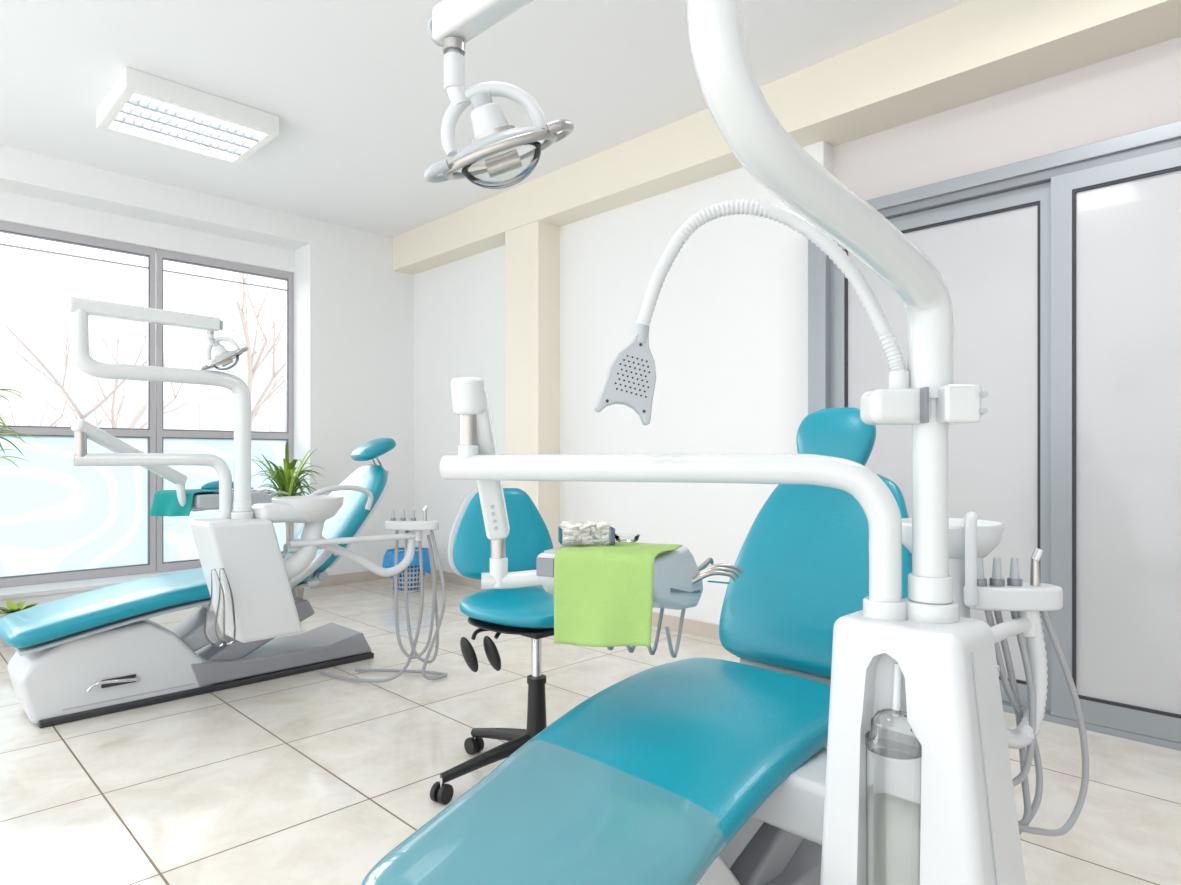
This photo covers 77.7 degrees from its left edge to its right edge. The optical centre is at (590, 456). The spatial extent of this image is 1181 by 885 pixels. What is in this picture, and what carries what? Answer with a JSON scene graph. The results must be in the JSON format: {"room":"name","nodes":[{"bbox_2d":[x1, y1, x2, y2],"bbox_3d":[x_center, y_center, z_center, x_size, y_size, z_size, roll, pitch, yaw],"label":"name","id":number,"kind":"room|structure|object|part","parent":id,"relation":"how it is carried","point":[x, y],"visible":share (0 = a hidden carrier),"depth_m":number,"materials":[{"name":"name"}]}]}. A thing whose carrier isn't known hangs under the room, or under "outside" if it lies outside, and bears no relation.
{"room":"dental clinic","nodes":[
{"label":"dental clinic","id":0,"kind":"room"},
{"bbox_2d":[0,145,413,610],"bbox_3d":[-3.864,-0.450,4.904,5.870,3.100,0.400,0,0,-45],"label":"wall","id":1,"kind":"structure","parent":0,"point":[353,314],"depth_m":6.28,"materials":[{"name":"white paint"}]},
{"bbox_2d":[0,436,147,576],"bbox_3d":[-3.726,0.335,5.268,0.978,0.970,0.001,0,0,-45],"label":"pane","id":2,"kind":"object","parent":1,"relation":"attached to","point":[57,515],"visible":1,"depth_m":5.25,"materials":[{"name":"white glass"}]},
{"bbox_2d":[0,221,154,587],"bbox_3d":[-3.727,-0.358,5.268,1.050,2.484,0.060,0,0,-45],"label":"frame","id":3,"kind":"object","parent":1,"relation":"attached to","point":[5,227],"visible":0.96,"depth_m":5.41,"materials":[{"name":"grey metal"}]},
{"bbox_2d":[0,568,195,598],"bbox_3d":[-4.193,0.897,4.533,4.880,0.025,0.380,0,0,-45],"label":"sill","id":4,"kind":"structure","parent":1,"relation":"attached to","point":[95,583],"depth_m":5.05,"materials":[{"name":"stone"}]},
{"bbox_2d":[0,191,294,272],"bbox_3d":[-4.320,-1.695,4.660,4.880,0.190,0.100,0,0,-45],"label":"lintel","id":5,"kind":"object","parent":1,"relation":"attached to","point":[14,208],"visible":0.8,"depth_m":5.51,"materials":[{"name":"white paint"}]},
{"bbox_2d":[155,249,292,571],"bbox_3d":[-2.977,-0.358,6.018,1.050,2.484,0.060,0,0,-45],"label":"frame","id":6,"kind":"object","parent":1,"relation":"attached to","point":[160,254],"visible":0.8,"depth_m":5.82,"materials":[{"name":"grey metal"}]},
{"bbox_2d":[163,438,285,561],"bbox_3d":[-2.977,0.335,6.017,0.978,0.970,0.001,0,0,-45],"label":"pane","id":7,"kind":"object","parent":1,"relation":"attached to","point":[178,540],"visible":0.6,"depth_m":5.87,"materials":[{"name":"white glass"}]},
{"bbox_2d":[310,571,389,587],"bbox_3d":[-1.998,1.055,6.479,0.978,0.090,0.012,0,0,-45],"label":"baseboard","id":8,"kind":"structure","parent":1,"relation":"attached to","point":[347,578],"depth_m":6.37,"materials":[{"name":"tile"}]},
{"bbox_2d":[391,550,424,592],"bbox_3d":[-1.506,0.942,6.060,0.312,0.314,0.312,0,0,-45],"label":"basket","id":9,"kind":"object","parent":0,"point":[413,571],"depth_m":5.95,"materials":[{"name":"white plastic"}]},
{"bbox_2d":[0,0,970,237],"bbox_3d":[-0.849,-2.050,2.121,8.600,0.100,6.200,0,0,45],"label":"ceiling","id":10,"kind":"structure","parent":0,"point":[355,88],"depth_m":3.81,"materials":[{"name":"paint"}]},
{"bbox_2d":[96,67,278,165],"bbox_3d":[-2.337,-1.945,4.260,0.780,0.110,0.670,0,0,-45],"label":"ceiling light","id":11,"kind":"object","parent":10,"relation":"attached to","point":[140,105],"depth_m":4.17,"materials":[{"name":"white plastic"}]},
{"bbox_2d":[0,578,1180,884],"bbox_3d":[-0.849,1.150,2.121,6.200,0.100,8.600,0,0,-45],"label":"floor","id":12,"kind":"structure","parent":0,"point":[314,777],"depth_m":2.57,"materials":[{"name":"beige tile"}]},
{"bbox_2d":[0,600,38,646],"bbox_3d":[-3.370,0.974,4.285,0.233,0.252,0.270,0,0,8],"label":"potted houseplant","id":13,"kind":"object","parent":12,"relation":"on","point":[13,607],"visible":0.38,"depth_m":4.31,"materials":[{"name":"plant"}]},
{"bbox_3d":[-3.369,1.000,4.296,0.159,0.200,0.159,0,0,-45],"label":"pot","id":14,"kind":"part","parent":13,"relation":"part of","materials":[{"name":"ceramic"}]},
{"bbox_2d":[0,389,41,587],"bbox_3d":[-3.652,0.275,4.283,0.740,1.649,0.696,0,0,-45],"label":"dracaena","id":15,"kind":"object","parent":12,"relation":"on","point":[3,423],"visible":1,"depth_m":4.44,"materials":[{"name":"plant"}]},
{"bbox_2d":[0,438,395,727],"bbox_3d":[-1.794,0.494,3.647,1.797,1.212,0.605,0,0,-45],"label":"dental chair","id":16,"kind":"object","parent":12,"relation":"on","point":[98,652],"depth_m":3.28,"materials":[{"name":"white plastic"}]},
{"bbox_2d":[71,309,447,682],"bbox_3d":[-1.449,0.279,3.316,1.537,1.637,0.755,0,0,-45],"label":"dental unit","id":17,"kind":"object","parent":12,"relation":"on","point":[249,582],"visible":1,"depth_m":3.06,"materials":[{"name":"white plastic"}]},
{"bbox_2d":[68,297,248,369],"bbox_3d":[-1.665,-0.469,2.861,0.607,0.229,0.166,0,0,-45],"label":"lamp","id":18,"kind":"object","parent":17,"relation":"attached to","point":[223,357],"depth_m":2.89,"materials":[{"name":"white plastic"}]},
{"bbox_2d":[71,419,287,511],"bbox_3d":[-1.884,0.062,3.330,0.372,0.412,1.104,0,0,23],"label":"tray","id":19,"kind":"object","parent":17,"relation":"attached to","point":[83,430],"visible":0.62,"depth_m":3.19,"materials":[{"name":"grey plastic"}]},
{"bbox_3d":[-1.938,-0.050,2.786,0.040,0.100,0.040,0,0,-45],"label":"arm post","id":20,"kind":"part","parent":19,"relation":"part of","materials":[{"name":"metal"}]},
{"bbox_3d":[-1.888,-0.007,3.034,0.045,0.272,0.562,0,0,11],"label":"spring arm","id":21,"kind":"part","parent":19,"relation":"part of","materials":[{"name":"white plastic"}]},
{"bbox_2d":[149,489,232,516],"bbox_3d":[-1.863,0.214,3.440,0.310,0.118,0.242,0,0,31],"label":"towel","id":22,"kind":"object","parent":19,"relation":"in","point":[165,502],"visible":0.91,"depth_m":3.37,"materials":[{"name":"fabric"}]},
{"bbox_3d":[-1.851,0.150,3.666,0.180,0.070,0.120,0,0,-45],"label":"kidney dish","id":23,"kind":"part","parent":19,"relation":"part of","materials":[{"name":"plastic"}]},
{"bbox_2d":[176,484,271,511],"bbox_3d":[-1.791,0.182,3.553,0.488,0.172,0.411,0,0,-45],"label":"tray","id":24,"kind":"object","parent":19,"relation":"on","point":[202,501],"depth_m":3.36,"materials":[{"name":"white plastic"}]},
{"bbox_3d":[-1.281,0.406,3.244,0.219,0.278,0.100,0,0,-45],"label":"bowl stem","id":25,"kind":"part","parent":17,"relation":"part of","materials":[{"name":"white plastic"}]},
{"bbox_2d":[271,495,343,522],"bbox_3d":[-1.266,0.235,3.288,0.308,0.110,0.280,0,0,-45],"label":"bowl","id":26,"kind":"object","parent":17,"relation":"on","point":[319,508],"depth_m":3.18,"materials":[{"name":"white ceramic"}]},
{"bbox_3d":[-1.071,0.380,3.369,0.596,0.028,0.029,0,0,-37],"label":"holder arm","id":27,"kind":"part","parent":17,"relation":"part of","materials":[{"name":"white plastic"}]},
{"bbox_2d":[251,443,326,597],"bbox_3d":[-2.324,0.497,5.628,0.601,1.206,0.570,0,0,-45],"label":"potted palm","id":28,"kind":"object","parent":12,"relation":"on","point":[284,478],"visible":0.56,"depth_m":5.59,"materials":[{"name":"plant"}]},
{"bbox_3d":[-2.330,0.522,5.646,0.038,0.645,0.028,0,0,-45],"label":"stem","id":29,"kind":"part","parent":28,"relation":"part of","materials":[{"name":"plant"}]},
{"bbox_2d":[282,556,304,597],"bbox_3d":[-2.333,0.940,5.643,0.318,0.320,0.318,0,0,-45],"label":"pot","id":30,"kind":"object","parent":28,"relation":"attached to","point":[300,591],"depth_m":5.61,"materials":[{"name":"ceramic"}]},
{"bbox_2d":[382,547,430,592],"bbox_3d":[-1.501,0.932,6.066,0.401,0.335,0.408,0,0,-45],"label":"trash bin","id":31,"kind":"object","parent":12,"relation":"on","point":[389,556],"visible":0.6,"depth_m":5.96,"materials":[{"name":"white plastic"}]},
{"bbox_2d":[430,488,553,804],"bbox_3d":[-0.207,0.608,2.519,0.704,0.982,0.684,0,0,-45],"label":"office chair","id":32,"kind":"object","parent":12,"relation":"on","point":[524,611],"visible":0.6,"depth_m":2.49,"materials":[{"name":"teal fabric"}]},
{"bbox_3d":[-0.307,0.569,2.405,0.197,0.033,0.027,0,0,-39],"label":"lever","id":33,"kind":"part","parent":32,"relation":"part of","materials":[{"name":"black plastic"}]},
{"bbox_3d":[-0.268,0.570,2.408,0.018,0.033,0.136,0,0,36],"label":"lever","id":34,"kind":"part","parent":32,"relation":"part of","materials":[{"name":"black plastic"}]},
{"bbox_3d":[-0.324,0.284,2.736,0.386,0.335,0.107,0,0,-23],"label":"backrest","id":35,"kind":"part","parent":32,"relation":"part of","materials":[{"name":"teal fabric"}]},
{"bbox_3d":[-0.185,0.504,2.504,0.480,0.087,0.452,0,0,-45],"label":"seat","id":36,"kind":"part","parent":32,"relation":"part of","materials":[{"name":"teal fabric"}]},
{"bbox_2d":[361,407,911,884],"bbox_3d":[0.273,0.476,1.744,1.587,1.248,0.568,0,0,-45],"label":"dental chair","id":37,"kind":"object","parent":12,"relation":"on","point":[659,776],"depth_m":1.60,"materials":[{"name":"teal leather"}]},
{"bbox_2d":[439,0,1088,884],"bbox_3d":[0.343,0.060,1.476,1.042,1.520,0.921,0,0,-31],"label":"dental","id":38,"kind":"object","parent":12,"relation":"on","point":[912,783],"visible":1,"depth_m":1.24,"materials":[{"name":"white plastic"}]},
{"bbox_2d":[424,0,573,188],"bbox_3d":[-0.014,-0.601,1.082,0.208,0.303,0.606,0,0,-45],"label":"lamp","id":39,"kind":"object","parent":38,"relation":"attached to","point":[497,148],"depth_m":1.20,"materials":[{"name":"white plastic"}]},
{"bbox_2d":[451,376,742,657],"bbox_3d":[0.044,0.154,1.761,0.773,0.658,0.402,0,0,-45],"label":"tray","id":40,"kind":"object","parent":38,"relation":"attached to","point":[677,578],"visible":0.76,"depth_m":1.66,"materials":[{"name":"white plastic"}]},
{"bbox_3d":[-0.263,-0.050,1.578,0.036,0.100,0.036,0,0,-45],"label":"arm post","id":41,"kind":"part","parent":40,"relation":"part of","materials":[{"name":"metal"}]},
{"bbox_3d":[-0.232,0.018,1.635,0.060,0.345,0.163,0,0,22],"label":"spring arm","id":42,"kind":"part","parent":40,"relation":"part of","materials":[{"name":"white plastic"}]},
{"bbox_3d":[-0.213,0.220,1.693,0.037,0.101,0.034,0,0,-45],"label":"arm post","id":43,"kind":"part","parent":40,"relation":"part of","materials":[{"name":"metal"}]},
{"bbox_3d":[-0.102,0.250,1.663,0.045,0.042,0.006,0,0,24],"label":"control panel","id":44,"kind":"part","parent":40,"relation":"part of","materials":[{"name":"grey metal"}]},
{"bbox_2d":[481,541,702,609],"bbox_3d":[0.052,0.300,1.769,0.568,0.170,0.402,0,0,-45],"label":"tray","id":45,"kind":"object","parent":40,"relation":"on","point":[677,578],"depth_m":1.68,"materials":[{"name":"grey plastic"}]},
{"bbox_2d":[554,542,681,646],"bbox_3d":[0.064,0.309,1.674,0.234,0.208,0.226,0,0,24],"label":"cloth","id":46,"kind":"object","parent":40,"relation":"on","point":[603,594],"visible":0.98,"depth_m":1.58,"materials":[{"name":"green fabric"}]},
{"bbox_2d":[558,521,614,545],"bbox_3d":[-0.010,0.180,1.749,0.126,0.052,0.086,0,0,-8],"label":"box","id":47,"kind":"object","parent":46,"relation":"on","point":[579,533],"visible":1,"depth_m":1.73,"materials":[{"name":"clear plastic"}]},
{"bbox_2d":[615,533,639,542],"bbox_3d":[0.087,0.195,1.758,0.064,0.018,0.064,0,0,-45],"label":"glass dish","id":48,"kind":"object","parent":46,"relation":"on","point":[637,536],"visible":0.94,"depth_m":1.75,"materials":[{"name":"clear glass"}]},
{"bbox_2d":[594,199,909,424],"bbox_3d":[0.284,-0.266,1.345,0.558,0.412,0.070,0,0,10],"label":"flexible extraction arm","id":49,"kind":"object","parent":38,"relation":"attached to","point":[630,380],"visible":0.93,"depth_m":1.35,"materials":[{"name":"white plastic"}]},
{"bbox_2d":[889,370,909,387],"bbox_3d":[0.539,-0.128,1.280,0.034,0.045,0.034,0,0,-45],"label":"socket","id":50,"kind":"object","parent":49,"relation":"attached to","point":[897,378],"depth_m":1.27,"materials":[{"name":"white plastic"}]},
{"bbox_2d":[866,709,921,884],"bbox_3d":[0.502,0.610,1.212,0.088,0.380,0.088,0,0,-45],"label":"bottle","id":51,"kind":"object","parent":38,"relation":"on","point":[893,736],"depth_m":1.24,"materials":[{"name":"clear plastic"}]},
{"bbox_2d":[902,518,1003,558],"bbox_3d":[0.746,0.175,1.531,0.216,0.080,0.206,0,0,-45],"label":"bowl","id":52,"kind":"object","parent":38,"relation":"on","point":[968,539],"depth_m":1.44,"materials":[{"name":"white ceramic"}]},
{"bbox_2d":[949,511,977,617],"bbox_3d":[0.711,0.270,1.441,0.185,0.329,0.118,0,0,-45],"label":"handle","id":53,"kind":"object","parent":38,"relation":"on","point":[963,540],"depth_m":1.43,"materials":[{"name":"white plastic"}]},
{"bbox_2d":[977,578,986,585],"bbox_3d":[0.752,0.245,1.418,0.026,0.020,0.026,0,0,-45],"label":"socket","id":54,"kind":"object","parent":38,"relation":"attached to","point":[980,581],"depth_m":1.41,"materials":[{"name":"grey metal"}]},
{"bbox_2d":[989,577,1004,585],"bbox_3d":[0.786,0.245,1.418,0.026,0.020,0.026,0,0,-45],"label":"socket","id":55,"kind":"object","parent":38,"relation":"attached to","point":[993,581],"depth_m":1.41,"materials":[{"name":"grey metal"}]},
{"bbox_3d":[0.758,0.322,1.348,0.222,0.033,0.029,0,0,-39],"label":"holder arm","id":56,"kind":"part","parent":38,"relation":"part of","materials":[{"name":"white plastic"}]},
{"bbox_2d":[1007,577,1021,585],"bbox_3d":[0.820,0.245,1.418,0.026,0.020,0.026,0,0,-45],"label":"socket","id":57,"kind":"object","parent":38,"relation":"attached to","point":[1011,581],"depth_m":1.41,"materials":[{"name":"grey metal"}]},
{"bbox_2d":[1002,701,1180,750],"bbox_3d":[2.659,1.086,2.376,0.120,0.028,4.000,0,0,-45],"label":"floor track","id":58,"kind":"object","parent":12,"relation":"on","point":[1007,706],"depth_m":2.90,"materials":[{"name":"metal"}]},
{"bbox_2d":[830,182,1050,710],"bbox_3d":[1.617,-0.045,3.438,0.045,2.230,1.025,0,0,-45],"label":"frame","id":59,"kind":"object","parent":58,"relation":"on","point":[1039,195],"visible":0.28,"depth_m":3.12,"materials":[{"name":"metal"}]},
{"bbox_2d":[848,205,1036,680],"bbox_3d":[1.616,-0.055,3.437,0.013,2.046,0.851,0,0,-45],"label":"frosted glass","id":60,"kind":"object","parent":59,"relation":"attached to","point":[987,264],"visible":0.29,"depth_m":3.27,"materials":[{"name":"white glass"}]},
{"bbox_2d":[1051,147,1180,742],"bbox_3d":[2.427,-0.045,2.554,0.045,2.230,1.420,0,0,-45],"label":"frame","id":61,"kind":"object","parent":58,"relation":"on","point":[1064,188],"visible":0.77,"depth_m":2.99,"materials":[{"name":"metal"}]},
{"bbox_2d":[1076,170,1180,714],"bbox_3d":[2.426,-0.055,2.554,0.013,2.046,1.246,0,0,-45],"label":"frosted glass","id":62,"kind":"object","parent":61,"relation":"attached to","point":[1128,234],"visible":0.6,"depth_m":2.87,"materials":[{"name":"white glass"}]},
{"bbox_2d":[414,141,832,624],"bbox_3d":[-0.269,-0.450,5.600,0.200,3.100,4.500,0,0,-45],"label":"wall","id":63,"kind":"structure","parent":0,"point":[728,329],"depth_m":4.74,"materials":[{"name":"white paint"}]},
{"bbox_2d":[505,221,559,547],"bbox_3d":[-0.435,-0.300,5.477,0.210,2.800,0.380,0,0,-45],"label":"trim column","id":64,"kind":"structure","parent":63,"relation":"attached to","point":[532,250],"depth_m":5.36,"materials":[{"name":"beige paint"}]},
{"bbox_2d":[425,570,719,639],"bbox_3d":[-0.231,1.055,5.412,0.012,0.090,4.020,0,0,-45],"label":"baseboard","id":65,"kind":"structure","parent":63,"relation":"attached to","point":[690,626],"depth_m":4.66,"materials":[{"name":"tile"}]},
{"bbox_2d":[393,0,1180,274],"bbox_3d":[1.213,-1.850,3.900,8.200,0.300,0.330,0,0,45],"label":"ceiling beam","id":66,"kind":"structure","parent":63,"relation":"attached to","point":[971,51],"depth_m":3.62,"materials":[{"name":"beige paint"}]},
{"bbox_2d":[808,240,829,413],"bbox_3d":[1.209,-0.080,3.825,0.120,2.360,0.100,0,0,-45],"label":"door frame","id":67,"kind":"structure","parent":63,"relation":"attached to","point":[818,262],"depth_m":3.78,"materials":[{"name":"metal"}]},
{"bbox_2d":[866,121,1180,210],"bbox_3d":[2.659,-1.230,2.376,4.000,0.060,0.120,0,0,45],"label":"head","id":68,"kind":"object","parent":63,"relation":"attached to","point":[1170,131],"visible":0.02,"depth_m":3.08},
{"bbox_2d":[833,36,1180,200],"bbox_3d":[2.811,-0.450,2.620,0.120,3.100,4.130,0,0,-45],"label":"wall","id":69,"kind":"structure","parent":0,"point":[1138,90],"depth_m":3.36,"materials":[{"name":"paint"}]},
{"bbox_2d":[878,138,1180,218],"bbox_3d":[2.660,-1.181,2.378,0.095,0.038,4.000,0,0,-45],"label":"track","id":70,"kind":"object","parent":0,"point":[1044,176],"depth_m":3.15,"materials":[{"name":"grey metal"}]},
{"label":"outside","id":71,"kind":"structure","parent":0,"visible":0},
{"bbox_3d":[-18.243,1.650,18.243,50.000,0.100,38.400,0,0,-45],"label":"ground","id":72,"kind":"structure","parent":71,"visible":0},
{"bbox_2d":[0,233,31,420],"bbox_3d":[-8.210,-1.510,8.790,3.421,6.244,3.397,0,0,-25],"label":"bare tree","id":73,"kind":"object","parent":72,"relation":"on","point":[4,233],"visible":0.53,"depth_m":10.06,"materials":[{"name":"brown plant"}]},
{"bbox_2d":[0,276,211,428],"bbox_3d":[-5.599,-0.157,8.029,3.470,3.519,2.763,0,0,29],"label":"bare tree","id":74,"kind":"object","parent":72,"relation":"on","point":[141,411],"visible":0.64,"depth_m":7.87,"materials":[{"name":"brown plant"}]},
{"bbox_2d":[0,304,285,431],"bbox_3d":[-17.678,-1.650,28.991,12.000,6.500,6.000,0,0,-45],"label":"block","id":75,"kind":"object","parent":72,"relation":"on","point":[29,324],"visible":0.22,"depth_m":25.64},
{"bbox_2d":[0,338,285,431],"bbox_3d":[-15.401,-1.500,26.997,11.150,4.600,0.060,0,0,-45],"label":"building windows","id":76,"kind":"structure","parent":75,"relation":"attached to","point":[209,414],"depth_m":25.98,"materials":[{"name":"white glass"}]},
{"bbox_2d":[188,267,285,422],"bbox_3d":[-4.495,-0.998,9.810,1.702,5.234,2.586,0,0,27],"label":"bare tree","id":77,"kind":"object","parent":72,"relation":"on","point":[250,356],"visible":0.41,"depth_m":10.05,"materials":[{"name":"brown plant"}]}
]}

